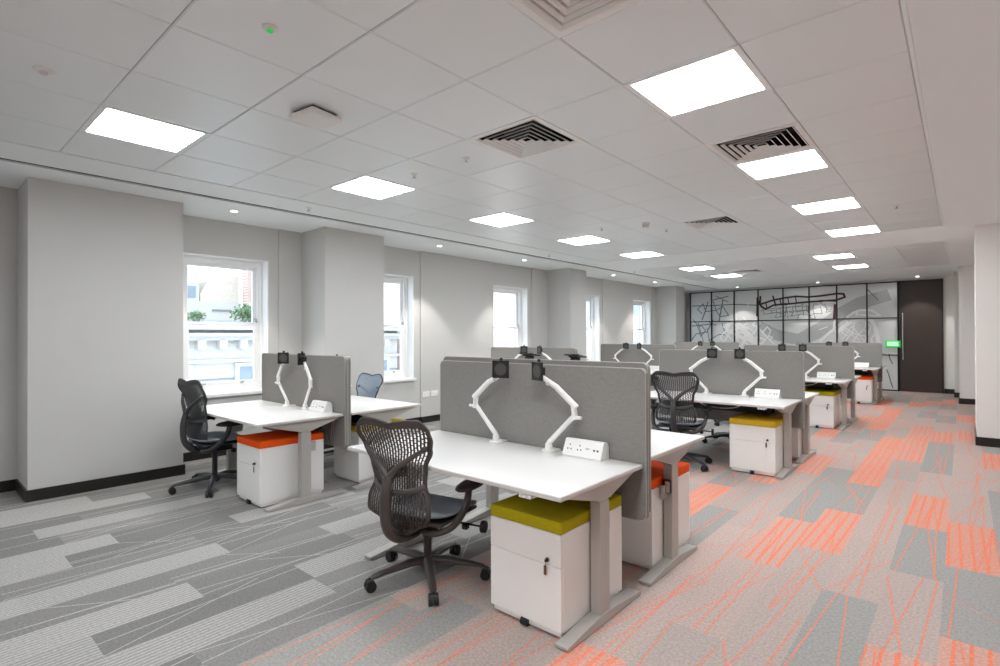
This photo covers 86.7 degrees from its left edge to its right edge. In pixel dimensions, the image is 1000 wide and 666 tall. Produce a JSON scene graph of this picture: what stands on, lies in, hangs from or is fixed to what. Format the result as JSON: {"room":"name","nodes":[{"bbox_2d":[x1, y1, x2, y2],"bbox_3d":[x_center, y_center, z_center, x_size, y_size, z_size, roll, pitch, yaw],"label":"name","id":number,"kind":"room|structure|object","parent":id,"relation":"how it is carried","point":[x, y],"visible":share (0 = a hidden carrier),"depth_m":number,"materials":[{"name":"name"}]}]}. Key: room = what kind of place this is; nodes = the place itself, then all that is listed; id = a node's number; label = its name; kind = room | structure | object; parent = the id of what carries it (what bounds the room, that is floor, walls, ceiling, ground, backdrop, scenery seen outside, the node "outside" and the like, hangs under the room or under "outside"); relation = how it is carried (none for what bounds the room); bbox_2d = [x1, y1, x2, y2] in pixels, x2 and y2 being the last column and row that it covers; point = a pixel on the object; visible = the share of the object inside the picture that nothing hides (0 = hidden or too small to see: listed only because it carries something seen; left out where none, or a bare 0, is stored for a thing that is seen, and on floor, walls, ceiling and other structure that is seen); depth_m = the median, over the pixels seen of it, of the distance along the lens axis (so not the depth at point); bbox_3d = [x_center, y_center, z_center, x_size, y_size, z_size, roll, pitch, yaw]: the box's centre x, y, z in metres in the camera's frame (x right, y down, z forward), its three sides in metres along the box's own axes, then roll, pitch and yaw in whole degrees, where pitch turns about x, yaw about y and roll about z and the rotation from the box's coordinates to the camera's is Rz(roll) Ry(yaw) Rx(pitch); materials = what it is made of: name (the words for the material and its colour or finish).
{"room":"open-plan office","nodes":[
{"label":"open-plan office","id":0,"kind":"room"},
{"bbox_2d":[17,177,182,489],"bbox_3d":[-3.896,0.046,5.191,0.700,2.794,1.195,0,0,41],"label":"pillar","id":1,"kind":"structure","parent":0,"point":[100,339],"depth_m":4.88,"materials":[{"name":"paint"}]},
{"bbox_2d":[302,227,383,398],"bbox_3d":[-2.158,0.051,7.178,0.700,2.794,0.895,0,0,41],"label":"pillar","id":2,"kind":"structure","parent":0,"point":[343,270],"depth_m":6.89,"materials":[{"name":"paint"}]},
{"bbox_2d":[0,186,686,480],"bbox_3d":[-2.778,0.038,7.092,0.380,2.824,26.420,0,0,41],"label":"wall","id":3,"kind":"structure","parent":0,"point":[453,295],"depth_m":8.46,"materials":[{"name":"paint"}]},
{"bbox_2d":[0,414,439,502],"bbox_3d":[-2.422,1.397,6.778,0.616,0.100,25.820,0,0,41],"label":"baseboard","id":4,"kind":"structure","parent":3,"relation":"attached to","point":[33,495],"depth_m":4.91,"materials":[{"name":"black wood"}]},
{"bbox_2d":[183,252,267,399],"bbox_3d":[-3.337,-0.079,6.393,0.345,1.657,1.010,0,0,41],"label":"window","id":5,"kind":"structure","parent":3,"relation":"in","point":[258,268],"depth_m":6.57,"materials":[{"name":"white paint"}]},
{"bbox_2d":[0,158,712,288],"bbox_3d":[-1.912,-1.348,6.272,0.082,0.008,25.720,0,0,41],"label":"trim","id":6,"kind":"structure","parent":3,"relation":"attached to","point":[0,158],"depth_m":5.59,"materials":[{"name":"grey"}]},
{"bbox_2d":[384,273,415,382],"bbox_3d":[-1.801,-0.074,8.148,0.345,1.657,1.035,0,0,41],"label":"window","id":7,"kind":"structure","parent":3,"relation":"in","point":[406,283],"depth_m":8.47,"materials":[{"name":"white paint"}]},
{"bbox_2d":[493,285,527,346],"bbox_3d":[0.120,-0.069,10.344,0.345,1.657,1.070,0,0,41],"label":"window","id":8,"kind":"structure","parent":3,"relation":"in","point":[521,296],"depth_m":10.69,"materials":[{"name":"white paint"}]},
{"bbox_2d":[586,295,599,360],"bbox_3d":[1.963,-0.064,12.452,0.345,1.657,1.070,0,0,41],"label":"window","id":9,"kind":"structure","parent":3,"relation":"in","point":[593,328],"depth_m":12.80,"materials":[{"name":"white paint"}]},
{"bbox_2d":[633,300,650,343],"bbox_3d":[3.785,-0.059,14.535,0.345,1.657,1.065,0,0,41],"label":"window","id":10,"kind":"structure","parent":3,"relation":"in","point":[645,329],"depth_m":14.88,"materials":[{"name":"white glass"}]},
{"bbox_2d":[0,386,999,665],"bbox_3d":[0.773,1.520,3.983,9.900,0.200,26.420,0,0,41],"label":"floor","id":11,"kind":"structure","parent":0,"point":[881,547],"depth_m":3.11,"materials":[{"name":"carpet"}]},
{"bbox_2d":[168,378,241,497],"bbox_3d":[-2.676,0.926,4.934,0.711,1.022,0.709,0,0,37],"label":"chair","id":12,"kind":"object","parent":11,"relation":"on","point":[212,442],"visible":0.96,"depth_m":4.75,"materials":[{"name":"plastic"}]},
{"bbox_2d":[186,400,343,511],"bbox_3d":[-2.230,1.078,4.936,1.603,0.716,0.792,0,0,41],"label":"desk","id":13,"kind":"object","parent":11,"relation":"on","point":[257,413],"visible":0.87,"depth_m":4.53,"materials":[{"name":"white laminate"}]},
{"bbox_2d":[275,351,295,406],"bbox_3d":[-2.168,0.448,5.274,0.287,0.547,0.158,0,0,41],"label":"monitor arm","id":14,"kind":"object","parent":13,"relation":"on","point":[283,357],"visible":1,"depth_m":5.20,"materials":[{"name":"white paint"}]},
{"bbox_2d":[262,353,347,447],"bbox_3d":[-1.973,0.620,5.212,1.610,0.817,0.051,0,0,41],"label":"privacy screen","id":15,"kind":"object","parent":13,"relation":"attached to","point":[329,374],"visible":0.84,"depth_m":5.00,"materials":[{"name":"grey fabric"}]},
{"bbox_2d":[297,351,312,409],"bbox_3d":[-1.816,0.445,4.982,0.138,0.547,0.180,0,0,-6],"label":"monitor arm","id":16,"kind":"object","parent":13,"relation":"on","point":[301,358],"visible":0.98,"depth_m":4.94,"materials":[{"name":"white paint"}]},
{"bbox_2d":[309,400,332,412],"bbox_3d":[-1.643,0.670,4.845,0.250,0.094,0.093,0,0,41],"label":"power outlet","id":17,"kind":"object","parent":13,"relation":"on","point":[316,405],"visible":1,"depth_m":4.79,"materials":[{"name":"grey plastic"}]},
{"bbox_2d":[237,430,323,506],"bbox_3d":[-1.932,1.161,4.638,0.437,0.545,0.597,0,0,41],"label":"drawer pedestal","id":18,"kind":"object","parent":11,"relation":"on","point":[267,462],"visible":0.88,"depth_m":4.45,"materials":[{"name":"white metal"}]},
{"bbox_2d":[237,430,322,448],"bbox_3d":[-1.925,0.917,4.649,0.437,0.058,0.572,0,0,41],"label":"cushion","id":19,"kind":"object","parent":18,"relation":"on","point":[277,439],"depth_m":4.49,"materials":[{"name":"orange fabric"}]},
{"bbox_2d":[324,373,382,453],"bbox_3d":[-1.700,0.961,6.131,0.718,0.959,0.683,0,0,37],"label":"chair","id":20,"kind":"object","parent":11,"relation":"on","point":[374,387],"visible":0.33,"depth_m":6.30,"materials":[{"name":"plastic"}]},
{"bbox_2d":[334,418,406,482],"bbox_3d":[-1.299,1.162,5.362,0.437,0.545,0.597,0,0,41],"label":"drawer pedestal","id":21,"kind":"object","parent":11,"relation":"on","point":[350,465],"visible":0.19,"depth_m":5.08,"materials":[{"name":"white metal"}]},
{"bbox_2d":[351,418,403,431],"bbox_3d":[-1.308,0.918,5.354,0.437,0.058,0.572,0,0,41],"label":"cushion","id":22,"kind":"object","parent":21,"relation":"on","point":[353,427],"depth_m":5.10,"materials":[{"name":"yellow fabric"}]},
{"bbox_2d":[324,395,420,489],"bbox_3d":[-1.665,1.079,5.582,1.603,0.716,0.808,0,0,41],"label":"desk","id":23,"kind":"object","parent":11,"relation":"on","point":[382,409],"visible":0.42,"depth_m":5.16,"materials":[{"name":"white laminate"}]},
{"bbox_2d":[305,354,350,446],"bbox_3d":[-1.941,0.620,5.253,1.610,0.817,0.051,0,0,41],"label":"privacy screen","id":24,"kind":"object","parent":23,"relation":"attached to","point":[348,357],"visible":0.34,"depth_m":4.72,"materials":[{"name":"grey fabric"}]},
{"bbox_2d":[356,416,490,606],"bbox_3d":[-0.440,0.935,3.074,0.709,0.967,0.774,0,0,27],"label":"chair","id":25,"kind":"object","parent":11,"relation":"on","point":[419,512],"visible":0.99,"depth_m":2.85,"materials":[{"name":"black plastic"}]},
{"bbox_2d":[347,430,642,652],"bbox_3d":[-0.085,1.060,3.060,1.603,0.716,0.792,0,0,41],"label":"desk","id":26,"kind":"object","parent":11,"relation":"on","point":[524,469],"visible":0.8,"depth_m":2.65,"materials":[{"name":"white laminate"}]},
{"bbox_2d":[469,358,508,443],"bbox_3d":[-0.062,0.430,3.438,0.365,0.547,0.148,0,0,41],"label":"monitor arm","id":27,"kind":"object","parent":26,"relation":"on","point":[500,368],"visible":1,"depth_m":3.39,"materials":[{"name":"white paint"}]},
{"bbox_2d":[440,360,648,520],"bbox_3d":[0.172,0.602,3.336,1.610,0.817,0.051,0,0,41],"label":"privacy screen","id":28,"kind":"object","parent":26,"relation":"attached to","point":[612,402],"visible":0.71,"depth_m":3.17,"materials":[{"name":"grey fabric"}]},
{"bbox_2d":[532,359,581,452],"bbox_3d":[0.338,0.427,3.091,0.330,0.547,0.143,0,0,41],"label":"monitor arm","id":29,"kind":"object","parent":26,"relation":"on","point":[538,371],"visible":1,"depth_m":3.08,"materials":[{"name":"white paint"}]},
{"bbox_2d":[562,437,608,461],"bbox_3d":[0.481,0.652,2.987,0.250,0.094,0.093,0,0,41],"label":"power outlet","id":30,"kind":"object","parent":26,"relation":"on","point":[573,447],"visible":1,"depth_m":2.95,"materials":[{"name":"white plastic"}]},
{"bbox_2d":[491,493,621,637],"bbox_3d":[0.295,1.142,2.760,0.437,0.545,0.597,0,0,41],"label":"drawer pedestal","id":31,"kind":"object","parent":11,"relation":"on","point":[541,547],"visible":0.83,"depth_m":2.55,"materials":[{"name":"white metal"}]},
{"bbox_2d":[491,493,620,534],"bbox_3d":[0.302,0.898,2.771,0.437,0.058,0.572,0,0,41],"label":"cushion","id":32,"kind":"object","parent":31,"relation":"on","point":[542,516],"depth_m":2.59,"materials":[{"name":"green fabric"}]},
{"bbox_2d":[461,429,704,586],"bbox_3d":[0.480,1.050,3.706,1.603,0.738,0.808,0,0,41],"label":"desk","id":33,"kind":"object","parent":11,"relation":"on","point":[668,448],"visible":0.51,"depth_m":3.21,"materials":[{"name":"white laminate"}]},
{"bbox_2d":[443,356,650,511],"bbox_3d":[0.204,0.576,3.377,1.610,0.820,0.051,0,0,41],"label":"privacy screen","id":34,"kind":"object","parent":33,"relation":"attached to","point":[646,366],"visible":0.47,"depth_m":3.05,"materials":[{"name":"grey fabric"}]},
{"bbox_2d":[622,460,689,568],"bbox_3d":[0.930,1.144,3.486,0.437,0.545,0.597,0,0,41],"label":"drawer pedestal","id":35,"kind":"object","parent":11,"relation":"on","point":[642,541],"visible":0.48,"depth_m":3.21,"materials":[{"name":"white metal"}]},
{"bbox_2d":[651,460,688,489],"bbox_3d":[0.921,0.900,3.478,0.437,0.058,0.572,0,0,41],"label":"cushion","id":36,"kind":"object","parent":35,"relation":"on","point":[656,467],"depth_m":3.41,"materials":[{"name":"orange fabric"}]},
{"bbox_2d":[651,371,713,471],"bbox_3d":[1.926,0.914,5.737,0.711,1.022,0.709,0,0,31],"label":"chair","id":37,"kind":"object","parent":11,"relation":"on","point":[677,425],"visible":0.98,"depth_m":5.55,"materials":[{"name":"plastic"}]},
{"bbox_2d":[702,432,729,442],"bbox_3d":[3.013,0.916,6.846,0.709,1.022,0.711,0,0,-45],"label":"chair","id":38,"kind":"object","parent":11,"relation":"on","point":[717,434],"visible":0.04,"depth_m":6.85,"materials":[{"name":"plastic"}]},
{"bbox_2d":[651,390,801,478],"bbox_3d":[2.351,1.066,5.845,1.603,0.716,0.792,0,0,41],"label":"desk","id":39,"kind":"object","parent":11,"relation":"on","point":[751,404],"visible":0.63,"depth_m":5.49,"materials":[{"name":"white laminate"}]},
{"bbox_2d":[689,347,716,393],"bbox_3d":[2.378,0.437,6.220,0.365,0.547,0.148,0,0,41],"label":"monitor arm","id":40,"kind":"object","parent":39,"relation":"on","point":[711,353],"visible":0.93,"depth_m":6.17,"materials":[{"name":"white paint"}]},
{"bbox_2d":[676,401,774,414],"bbox_3d":[2.502,0.804,6.020,1.100,0.125,0.150,0,0,41],"label":"cable tray","id":41,"kind":"object","parent":39,"relation":"on","point":[747,409],"depth_m":5.84,"materials":[{"name":"black metal"}]},
{"bbox_2d":[659,349,804,427],"bbox_3d":[2.608,0.609,6.121,1.610,0.817,0.051,0,0,41],"label":"privacy screen","id":42,"kind":"object","parent":39,"relation":"attached to","point":[784,371],"visible":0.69,"depth_m":6.03,"materials":[{"name":"grey fabric"}]},
{"bbox_2d":[734,347,766,396],"bbox_3d":[2.785,0.433,5.870,0.317,0.547,0.138,0,0,41],"label":"monitor arm","id":43,"kind":"object","parent":39,"relation":"on","point":[739,353],"visible":1,"depth_m":5.87,"materials":[{"name":"white paint"}]},
{"bbox_2d":[754,388,780,398],"bbox_3d":[2.918,0.659,5.771,0.250,0.094,0.093,0,0,41],"label":"power outlet","id":44,"kind":"object","parent":39,"relation":"on","point":[760,393],"visible":1,"depth_m":5.75,"materials":[{"name":"grey plastic"}]},
{"bbox_2d":[676,392,818,463],"bbox_3d":[2.916,1.068,6.491,1.603,0.716,0.808,0,0,41],"label":"desk","id":45,"kind":"object","parent":11,"relation":"on","point":[806,454],"visible":0.24,"depth_m":5.98,"materials":[{"name":"white metal"}]},
{"bbox_2d":[729,412,783,475],"bbox_3d":[2.711,1.149,5.522,0.437,0.545,0.597,0,0,41],"label":"drawer pedestal","id":46,"kind":"object","parent":11,"relation":"on","point":[756,439],"visible":0.88,"depth_m":5.32,"materials":[{"name":"white metal"}]},
{"bbox_2d":[729,412,782,427],"bbox_3d":[2.718,0.905,5.533,0.437,0.058,0.572,0,0,41],"label":"cushion","id":47,"kind":"object","parent":46,"relation":"on","point":[744,420],"depth_m":5.38,"materials":[{"name":"yellow fabric"}]},
{"bbox_2d":[690,281,898,390],"bbox_3d":[7.915,0.094,14.825,5.227,2.723,0.060,0,0,41],"label":"glass wall","id":48,"kind":"structure","parent":11,"relation":"on","point":[859,312],"depth_m":14.47,"materials":[{"name":"grey glass"}]},
{"bbox_2d":[685,277,941,292],"bbox_3d":[8.195,-1.305,14.669,6.240,0.072,0.090,0,0,41],"label":"trim","id":49,"kind":"structure","parent":48,"relation":"attached to","point":[927,277],"depth_m":14.25,"materials":[{"name":"white paint"}]},
{"bbox_2d":[898,279,943,393],"bbox_3d":[10.179,0.074,12.815,0.860,2.722,0.124,0,0,41],"label":"door","id":50,"kind":"structure","parent":48,"relation":"in","point":[920,302],"depth_m":12.82,"materials":[{"name":"brown wood"}]},
{"bbox_2d":[792,428,802,458],"bbox_3d":[3.349,1.151,6.253,0.437,0.545,0.597,0,0,41],"label":"drawer pedestal","id":51,"kind":"object","parent":11,"relation":"on","point":[797,450],"visible":0.13,"depth_m":5.92,"materials":[{"name":"white metal"}]},
{"bbox_2d":[805,388,840,427],"bbox_3d":[4.945,1.155,8.165,0.437,0.545,0.597,0,0,41],"label":"drawer pedestal","id":52,"kind":"object","parent":11,"relation":"on","point":[824,409],"visible":0.82,"depth_m":7.93,"materials":[{"name":"white metal"}]},
{"bbox_2d":[805,388,839,395],"bbox_3d":[4.953,0.912,8.175,0.437,0.058,0.572,0,0,41],"label":"cushion","id":53,"kind":"object","parent":52,"relation":"on","point":[822,392],"depth_m":8.01,"materials":[{"name":"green fabric"}]},
{"bbox_2d":[805,377,852,430],"bbox_3d":[4.609,1.073,8.427,1.603,0.716,0.792,0,0,41],"label":"desk","id":54,"kind":"object","parent":11,"relation":"on","point":[821,383],"visible":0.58,"depth_m":7.95,"materials":[{"name":"white laminate"}]},
{"bbox_2d":[744,345,854,398],"bbox_3d":[4.866,0.615,8.703,1.610,0.817,0.051,0,0,41],"label":"privacy screen","id":55,"kind":"object","parent":54,"relation":"attached to","point":[838,359],"visible":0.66,"depth_m":8.37,"materials":[{"name":"grey fabric"}]},
{"bbox_2d":[799,343,821,376],"bbox_3d":[4.990,0.440,8.498,0.317,0.547,0.138,0,0,41],"label":"monitor arm","id":56,"kind":"object","parent":54,"relation":"on","point":[802,347],"visible":0.91,"depth_m":8.50,"materials":[{"name":"white paint"}]},
{"bbox_2d":[805,383,832,388],"bbox_3d":[4.760,0.811,8.602,1.100,0.125,0.150,0,0,41],"label":"cable tray","id":57,"kind":"object","parent":54,"relation":"on","point":[820,386],"depth_m":8.29,"materials":[{"name":"black metal"}]},
{"bbox_2d":[847,375,860,423],"bbox_3d":[5.174,1.074,9.073,1.603,0.716,0.808,0,0,41],"label":"desk","id":58,"kind":"object","parent":11,"relation":"on","point":[853,418],"visible":0.15,"depth_m":8.57,"materials":[{"name":"white metal"}]},
{"bbox_2d":[847,375,873,403],"bbox_3d":[7.471,1.162,10.964,0.437,0.545,0.597,0,0,41],"label":"drawer pedestal","id":59,"kind":"object","parent":11,"relation":"on","point":[864,386],"visible":0.61,"depth_m":10.72,"materials":[{"name":"white metal"}]},
{"bbox_2d":[855,367,880,404],"bbox_3d":[7.091,1.080,11.264,1.603,0.716,0.792,0,0,41],"label":"desk","id":60,"kind":"object","parent":11,"relation":"on","point":[858,370],"visible":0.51,"depth_m":10.77,"materials":[{"name":"white laminate"}]},
{"bbox_2d":[795,343,882,381],"bbox_3d":[7.348,0.622,11.541,1.610,0.817,0.051,0,0,41],"label":"privacy screen","id":61,"kind":"object","parent":60,"relation":"attached to","point":[871,353],"visible":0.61,"depth_m":11.16,"materials":[{"name":"grey fabric"}]},
{"bbox_3d":[2.464,1.091,10.303,1.603,0.716,0.792,0,0,41],"label":"desk","id":62,"kind":"object","parent":11,"relation":"on","visible":0},
{"bbox_2d":[601,344,675,385],"bbox_3d":[2.721,0.633,10.579,1.610,0.817,0.051,0,0,41],"label":"privacy screen","id":63,"kind":"object","parent":62,"relation":"attached to","point":[632,354],"visible":0.37,"depth_m":10.60,"materials":[{"name":"grey fabric"}]},
{"bbox_3d":[0.206,1.085,7.721,1.603,0.716,0.792,0,0,41],"label":"desk","id":64,"kind":"object","parent":11,"relation":"on","visible":0},
{"bbox_2d":[491,347,576,359],"bbox_3d":[0.463,0.627,7.997,1.610,0.817,0.051,0,0,41],"label":"privacy screen","id":65,"kind":"object","parent":64,"relation":"attached to","point":[496,352],"visible":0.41,"depth_m":7.95,"materials":[{"name":"grey fabric"}]},
{"bbox_3d":[4.946,1.098,13.141,1.603,0.716,0.791,0,0,41],"label":"desk","id":66,"kind":"object","parent":11,"relation":"on","visible":0},
{"bbox_2d":[674,342,738,349],"bbox_3d":[5.203,0.640,13.417,1.610,0.817,0.051,0,0,41],"label":"privacy screen","id":67,"kind":"object","parent":66,"relation":"attached to","point":[679,345],"visible":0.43,"depth_m":13.39,"materials":[{"name":"grey fabric"}]},
{"bbox_2d":[0,0,999,291],"bbox_3d":[0.762,-1.454,4.000,9.900,0.200,26.420,0,0,41],"label":"ceiling","id":68,"kind":"structure","parent":0,"point":[956,43],"depth_m":5.13,"materials":[{"name":"white paint"}]},
{"bbox_2d":[0,0,950,281],"bbox_3d":[-0.215,-1.351,3.725,4.876,0.010,21.966,0,0,41],"label":"trim","id":69,"kind":"structure","parent":68,"relation":"attached to","point":[903,2],"depth_m":4.44,"materials":[{"name":"white paint"}]},
{"bbox_2d":[60,0,946,268],"bbox_3d":[-0.215,-1.440,3.725,4.852,0.164,21.942,0,0,41],"label":"grid","id":70,"kind":"object","parent":68,"relation":"attached to","point":[192,0],"visible":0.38,"depth_m":2.78,"materials":[{"name":"grey metal"}]},
{"bbox_2d":[78,104,210,153],"bbox_3d":[-2.378,-1.355,3.549,0.604,0.022,0.606,0,0,41],"label":"ceiling light","id":71,"kind":"object","parent":70,"relation":"attached to","point":[106,121],"visible":0.83,"depth_m":3.53,"materials":[{"name":"white plastic"}]},
{"bbox_2d":[326,174,419,200],"bbox_3d":[-1.179,-1.351,4.920,0.604,0.022,0.606,0,0,41],"label":"ceiling light","id":72,"kind":"object","parent":70,"relation":"attached to","point":[364,185],"visible":0.77,"depth_m":4.90,"materials":[{"name":"white plastic"}]},
{"bbox_2d":[0,0,949,281],"bbox_3d":[-0.215,-1.354,3.725,4.837,0.006,21.927,0,0,41],"label":"ceiling tiles","id":73,"kind":"structure","parent":70,"relation":"attached to","point":[843,69],"depth_m":3.15,"materials":[{"name":"metal"}]},
{"bbox_2d":[32,65,54,75],"bbox_3d":[-2.340,-1.337,2.714,0.090,0.026,0.090,0,0,41],"label":"ceiling sensor","id":74,"kind":"object","parent":73,"relation":"attached to","point":[42,70],"visible":1,"depth_m":2.70,"materials":[{"name":"white plastic"}]},
{"bbox_2d":[262,23,278,33],"bbox_3d":[-1.020,-1.344,2.349,0.070,0.026,0.070,0,0,41],"label":"emergency light","id":75,"kind":"object","parent":73,"relation":"attached to","point":[270,28],"visible":1,"depth_m":2.33,"materials":[{"name":"white plastic"}]},
{"bbox_2d":[289,105,341,129],"bbox_3d":[-1.133,-1.326,3.252,0.230,0.052,0.230,0,0,33],"label":"wireless access point","id":76,"kind":"object","parent":73,"relation":"attached to","point":[315,117],"visible":1,"depth_m":3.21,"materials":[{"name":"white plastic"}]},
{"bbox_2d":[467,212,536,227],"bbox_3d":[0.020,-1.348,6.290,0.604,0.022,0.606,0,0,41],"label":"ceiling light","id":77,"kind":"object","parent":70,"relation":"attached to","point":[503,219],"visible":0.74,"depth_m":6.29,"materials":[{"name":"white plastic"}]},
{"bbox_2d":[466,115,585,160],"bbox_3d":[0.187,-1.424,3.725,0.602,0.149,0.604,0,0,41],"label":"air vent","id":78,"kind":"object","parent":70,"relation":"attached to","point":[532,136],"visible":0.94,"depth_m":3.81,"materials":[{"name":"white metal"}]},
{"bbox_2d":[507,0,642,37],"bbox_3d":[0.299,-1.434,2.015,0.602,0.149,0.604,0,0,41],"label":"air vent","id":79,"kind":"object","parent":70,"relation":"attached to","point":[561,18],"visible":1,"depth_m":2.26,"materials":[{"name":"white metal"}]},
{"bbox_2d":[555,235,611,245],"bbox_3d":[1.219,-1.345,7.661,0.604,0.022,0.606,0,0,41],"label":"ceiling light","id":80,"kind":"object","parent":70,"relation":"attached to","point":[590,239],"visible":0.76,"depth_m":7.66,"materials":[{"name":"white plastic"}]},
{"bbox_2d":[619,251,663,258],"bbox_3d":[2.418,-1.341,9.032,0.604,0.022,0.606,0,0,41],"label":"ceiling light","id":81,"kind":"object","parent":70,"relation":"attached to","point":[646,253],"visible":0.77,"depth_m":9.01,"materials":[{"name":"white plastic"}]},
{"bbox_2d":[623,252,660,257],"bbox_3d":[2.418,-1.341,9.032,0.540,0.010,0.540,0,0,41],"label":"diffuser","id":82,"kind":"object","parent":81,"relation":"attached to","point":[639,254],"depth_m":9.02,"materials":[{"name":"white plastic"}]},
{"bbox_2d":[623,43,772,118],"bbox_3d":[1.098,-1.371,2.928,0.604,0.022,0.606,0,0,41],"label":"ceiling light","id":83,"kind":"object","parent":70,"relation":"attached to","point":[728,74],"visible":0.89,"depth_m":2.90,"materials":[{"name":"white plastic"}]},
{"bbox_2d":[678,214,744,229],"bbox_3d":[2.585,-1.418,6.467,0.602,0.149,0.604,0,0,41],"label":"air vent","id":84,"kind":"object","parent":70,"relation":"attached to","point":[725,220],"visible":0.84,"depth_m":6.51,"materials":[{"name":"white metal"}]},
{"bbox_2d":[704,122,817,164],"bbox_3d":[1.897,-1.430,3.842,0.602,0.149,0.604,0,0,41],"label":"air vent","id":85,"kind":"object","parent":70,"relation":"attached to","point":[789,138],"visible":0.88,"depth_m":3.92,"materials":[{"name":"white metal"}]},
{"bbox_2d":[732,147,832,180],"bbox_3d":[2.297,-1.367,4.299,0.604,0.022,0.606,0,0,41],"label":"ceiling light","id":86,"kind":"object","parent":70,"relation":"attached to","point":[812,159],"visible":0.8,"depth_m":4.29,"materials":[{"name":"white plastic"}]},
{"bbox_2d":[788,195,863,215],"bbox_3d":[3.496,-1.364,5.670,0.604,0.022,0.606,0,0,41],"label":"ceiling light","id":87,"kind":"object","parent":70,"relation":"attached to","point":[846,203],"visible":0.74,"depth_m":5.68,"materials":[{"name":"white plastic"}]},
{"bbox_2d":[793,198,859,213],"bbox_3d":[3.496,-1.364,5.670,0.540,0.010,0.540,0,0,41],"label":"diffuser","id":88,"kind":"object","parent":87,"relation":"attached to","point":[842,203],"depth_m":5.68,"materials":[{"name":"white plastic"}]},
{"bbox_2d":[812,253,856,259],"bbox_3d":[5.889,-1.352,9.325,0.604,0.022,0.606,0,0,41],"label":"ceiling light","id":89,"kind":"object","parent":70,"relation":"attached to","point":[847,255],"visible":0.81,"depth_m":9.32,"materials":[{"name":"white plastic"}]},
{"bbox_2d":[822,224,882,236],"bbox_3d":[4.694,-1.361,7.040,0.604,0.022,0.606,0,0,41],"label":"ceiling light","id":90,"kind":"object","parent":70,"relation":"attached to","point":[872,228],"visible":0.83,"depth_m":7.06,"materials":[{"name":"white plastic"}]},
{"bbox_2d":[826,226,878,235],"bbox_3d":[4.694,-1.361,7.040,0.540,0.010,0.540,0,0,41],"label":"diffuser","id":91,"kind":"object","parent":90,"relation":"attached to","point":[864,229],"depth_m":7.06,"materials":[{"name":"white plastic"}]},
{"bbox_2d":[547,268,586,360],"bbox_3d":[1.366,0.061,11.207,0.700,2.794,0.610,0,0,41],"label":"pillar","id":92,"kind":"structure","parent":0,"point":[566,288],"depth_m":10.96,"materials":[{"name":"paint"}]},
{"bbox_2d":[656,286,683,344],"bbox_3d":[4.825,0.070,15.162,0.700,2.794,0.580,0,0,41],"label":"pillar","id":93,"kind":"structure","parent":0,"point":[670,299],"depth_m":14.90,"materials":[{"name":"paint"}]},
{"bbox_2d":[686,277,942,389],"bbox_3d":[9.382,0.032,13.841,9.900,2.824,0.250,0,0,41],"label":"wall","id":94,"kind":"structure","parent":0,"point":[687,294],"depth_m":16.68,"materials":[{"name":"paint"}]},
{"bbox_2d":[943,276,954,388],"bbox_3d":[10.761,0.034,12.422,0.555,2.794,0.090,0,0,41],"label":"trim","id":95,"kind":"structure","parent":94,"relation":"attached to","point":[948,281],"depth_m":12.50,"materials":[{"name":"white paint"}]},
{"bbox_2d":[954,272,959,392],"bbox_3d":[10.575,0.032,11.954,0.460,2.794,0.920,0,0,41],"label":"pillar","id":96,"kind":"structure","parent":0,"point":[956,274],"depth_m":11.73,"materials":[{"name":"white paint"}]},
{"bbox_2d":[959,265,974,398],"bbox_3d":[10.561,0.022,10.127,2.675,2.794,0.850,0,0,41],"label":"pillar","id":97,"kind":"structure","parent":0,"point":[966,273],"depth_m":10.61,"materials":[{"name":"white paint"}]},
{"bbox_2d":[974,223,999,438],"bbox_3d":[7.248,0.012,6.202,2.495,2.794,0.920,0,0,41],"label":"pillar","id":98,"kind":"structure","parent":0,"point":[986,236],"depth_m":6.61,"materials":[{"name":"white paint"}]},
{"bbox_2d":[944,389,999,447],"bbox_3d":[9.212,1.361,8.803,2.940,0.110,7.454,0,0,41],"label":"baseboard","id":99,"kind":"structure","parent":98,"relation":"attached to","point":[979,441],"depth_m":6.66,"materials":[{"name":"black wood"}]},
{"label":"outside","id":100,"kind":"structure","parent":0,"visible":0},
{"bbox_3d":[-12.124,10.752,37.148,52.700,0.200,80.000,0,0,41],"label":"street","id":101,"kind":"object","parent":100,"visible":0},
{"bbox_2d":[187,267,240,319],"bbox_3d":[-14.327,3.885,23.714,3.160,13.400,4.050,0,0,41],"label":"building","id":102,"kind":"structure","parent":101,"relation":"on","point":[215,298],"depth_m":23.43,"materials":[{"name":"concrete"}]},
{"bbox_2d":[242,270,250,318],"bbox_3d":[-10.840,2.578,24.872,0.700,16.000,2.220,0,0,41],"label":"brick building","id":103,"kind":"structure","parent":101,"relation":"on","point":[246,275],"depth_m":24.02,"materials":[{"name":"brick"}]},
{"bbox_2d":[187,319,399,381],"bbox_3d":[-11.349,5.023,14.697,3.500,11.000,19.600,0,0,41],"label":"stucco building","id":104,"kind":"structure","parent":101,"relation":"on","point":[216,352],"depth_m":16.11,"materials":[{"name":"white paint"}]},
{"bbox_2d":[187,310,205,321],"bbox_3d":[-9.590,-0.535,16.694,0.458,0.376,0.640,0,0,41],"label":"shrub","id":105,"kind":"object","parent":104,"relation":"on","point":[198,316],"visible":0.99,"depth_m":16.65,"materials":[{"name":"green plant"}]},
{"bbox_2d":[229,304,250,321],"bbox_3d":[-8.390,-0.659,17.596,0.813,0.642,1.102,0,0,41],"label":"shrub","id":106,"kind":"object","parent":104,"relation":"on","point":[244,310],"visible":0.68,"depth_m":17.42,"materials":[{"name":"green plant"}]},
{"bbox_2d":[384,283,638,369],"bbox_3d":[4.902,1.558,31.314,4.130,18.000,26.400,0,0,41],"label":"building","id":107,"kind":"structure","parent":101,"relation":"on","point":[503,303],"depth_m":22.77,"materials":[{"name":"white paint"}]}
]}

